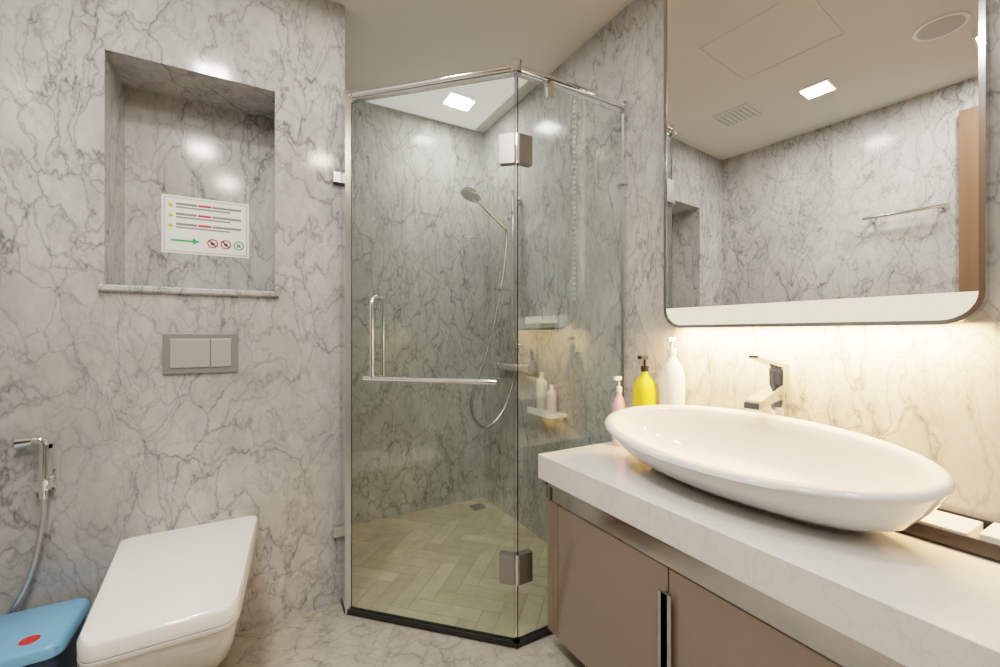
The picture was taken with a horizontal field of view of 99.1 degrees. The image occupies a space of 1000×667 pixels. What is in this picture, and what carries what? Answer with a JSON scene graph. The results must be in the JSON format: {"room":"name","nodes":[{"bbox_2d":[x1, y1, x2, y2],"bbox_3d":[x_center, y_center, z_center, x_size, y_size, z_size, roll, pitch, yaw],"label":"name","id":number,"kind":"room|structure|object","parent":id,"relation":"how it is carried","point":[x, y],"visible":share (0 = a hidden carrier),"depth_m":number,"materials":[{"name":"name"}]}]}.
{"room":"bathroom","nodes":[
{"label":"bathroom","id":0,"kind":"room"},
{"bbox_2d":[0,0,344,633],"bbox_3d":[-1.396,-0.130,1.881,1.230,2.600,0.750,0,0,-30],"label":"wall","id":1,"kind":"structure","parent":0,"point":[118,118],"depth_m":1.60,"materials":[{"name":"stone"}]},
{"bbox_2d":[5,436,56,614],"bbox_3d":[-1.537,0.621,1.338,0.195,0.596,0.054,0,0,-30],"label":"bidet sprayer","id":2,"kind":"object","parent":1,"relation":"attached to","point":[45,481],"visible":0.92,"depth_m":1.36,"materials":[{"name":"silver metal"}]},
{"bbox_2d":[77,516,257,666],"bbox_3d":[-0.970,0.883,1.302,0.401,0.384,0.675,0,0,-30],"label":"toilet","id":3,"kind":"object","parent":1,"relation":"attached to","point":[173,598],"visible":1,"depth_m":1.12,"materials":[{"name":"white ceramic"}]},
{"bbox_2d":[98,284,278,297],"bbox_3d":[-1.197,-0.157,1.702,0.544,0.024,0.275,0,0,-30],"label":"sill","id":4,"kind":"structure","parent":1,"relation":"attached to","point":[165,290],"depth_m":1.57,"materials":[{"name":"stone"}]},
{"bbox_2d":[163,334,237,373],"bbox_3d":[-1.120,0.074,1.598,0.232,0.148,0.014,0,0,-30],"label":"flush plate","id":5,"kind":"object","parent":1,"relation":"attached to","point":[195,353],"visible":1,"depth_m":1.59,"materials":[{"name":"grey"}]},
{"bbox_2d":[161,193,248,257],"bbox_3d":[-1.256,-0.455,1.826,0.310,0.240,0.002,0,0,-30],"label":"sign","id":6,"kind":"object","parent":1,"relation":"attached to","point":[195,226],"visible":1,"depth_m":1.82,"materials":[{"name":"white paper"}]},
{"bbox_2d":[217,603,584,666],"bbox_3d":[-0.085,1.220,0.757,2.400,0.100,4.200,0,0,-30],"label":"floor","id":7,"kind":"structure","parent":0,"point":[333,636],"depth_m":1.58,"materials":[{"name":"stone"}]},
{"bbox_2d":[0,598,89,666],"bbox_3d":[-1.396,1.017,1.243,0.244,0.305,0.264,0,0,-30],"label":"bin","id":8,"kind":"object","parent":7,"relation":"on","point":[45,636],"visible":0.96,"depth_m":1.24,"materials":[{"name":"blue plastic"}]},
{"bbox_2d":[515,520,516,636],"bbox_3d":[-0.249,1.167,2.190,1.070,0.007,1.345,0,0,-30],"label":"shower","id":9,"kind":"object","parent":7,"relation":"on","point":[515,586],"depth_m":1.89,"materials":[{"name":"glass"}]},
{"bbox_2d":[333,58,627,648],"bbox_3d":[-0.081,0.074,1.842,1.120,2.183,0.616,0,0,-30],"label":"shower enclosure","id":10,"kind":"object","parent":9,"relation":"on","point":[424,530],"visible":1,"depth_m":1.68,"materials":[{"name":"clear glass"}]},
{"bbox_2d":[331,0,632,104],"bbox_3d":[-0.085,-1.480,0.757,2.400,0.100,4.200,0,0,-30],"label":"ceiling","id":11,"kind":"structure","parent":0,"point":[388,42],"depth_m":2.04,"materials":[{"name":"white paint"}]},
{"bbox_2d":[515,0,999,522],"bbox_3d":[0.915,-0.130,1.325,0.100,2.600,4.200,0,0,-30],"label":"wall","id":12,"kind":"structure","parent":0,"point":[931,392],"depth_m":1.23,"materials":[{"name":"stone"}]},
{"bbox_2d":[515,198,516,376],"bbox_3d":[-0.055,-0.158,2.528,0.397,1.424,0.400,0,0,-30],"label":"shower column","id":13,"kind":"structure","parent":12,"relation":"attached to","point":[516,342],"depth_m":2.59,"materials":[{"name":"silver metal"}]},
{"bbox_2d":[546,494,857,666],"bbox_3d":[0.797,0.844,0.933,0.492,0.482,1.715,0,0,-30],"label":"bathroom vanity","id":14,"kind":"object","parent":12,"relation":"attached to","point":[648,566],"depth_m":1.18,"materials":[{"name":"wood"}]},
{"bbox_2d":[546,458,999,666],"bbox_3d":[0.801,0.568,0.938,0.480,0.070,1.720,0,0,-30],"label":"countertop","id":15,"kind":"structure","parent":14,"relation":"on","point":[869,601],"depth_m":0.85,"materials":[{"name":"white stone"}]},
{"bbox_2d":[612,376,625,446],"bbox_3d":[0.474,0.307,1.696,0.051,0.274,0.051,0,0,-30],"label":"bottle","id":16,"kind":"object","parent":15,"relation":"on","point":[619,403],"visible":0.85,"depth_m":1.68,"materials":[{"name":"pink plastic"}]},
{"bbox_2d":[633,355,656,406],"bbox_3d":[0.562,0.265,1.653,0.074,0.359,0.099,0,0,-30],"label":"bottle","id":17,"kind":"object","parent":15,"relation":"on","point":[644,390],"visible":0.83,"depth_m":1.63,"materials":[{"name":"yellow plastic"}]},
{"bbox_2d":[659,338,684,404],"bbox_3d":[0.641,0.230,1.589,0.064,0.429,0.103,0,0,-30],"label":"bottle","id":18,"kind":"object","parent":15,"relation":"on","point":[671,383],"visible":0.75,"depth_m":1.56,"materials":[{"name":"white plastic"}]},
{"bbox_2d":[744,355,789,416],"bbox_3d":[0.789,0.254,1.253,0.172,0.382,0.054,0,0,-30],"label":"faucet","id":19,"kind":"object","parent":15,"relation":"on","point":[774,393],"visible":0.67,"depth_m":1.26,"materials":[{"name":"silver metal"}]},
{"bbox_2d":[604,405,955,532],"bbox_3d":[0.626,0.341,1.166,0.394,0.208,0.868,0,0,-30],"label":"sink","id":20,"kind":"object","parent":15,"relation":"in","point":[820,475],"visible":1,"depth_m":1.06,"materials":[{"name":"white ceramic"}]},
{"bbox_2d":[897,508,999,562],"bbox_3d":[1.005,0.423,0.904,0.151,0.042,0.320,0,0,-30],"label":"tray","id":21,"kind":"object","parent":15,"relation":"on","point":[975,536],"visible":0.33,"depth_m":0.89,"materials":[{"name":"brown wood"}]},
{"bbox_2d":[664,0,989,327],"bbox_3d":[0.842,-0.675,1.262,0.084,1.310,0.804,0,0,-30],"label":"mirror","id":22,"kind":"object","parent":12,"relation":"attached to","point":[826,162],"visible":1,"depth_m":1.16,"materials":[{"name":"grey mirror"}]}
]}

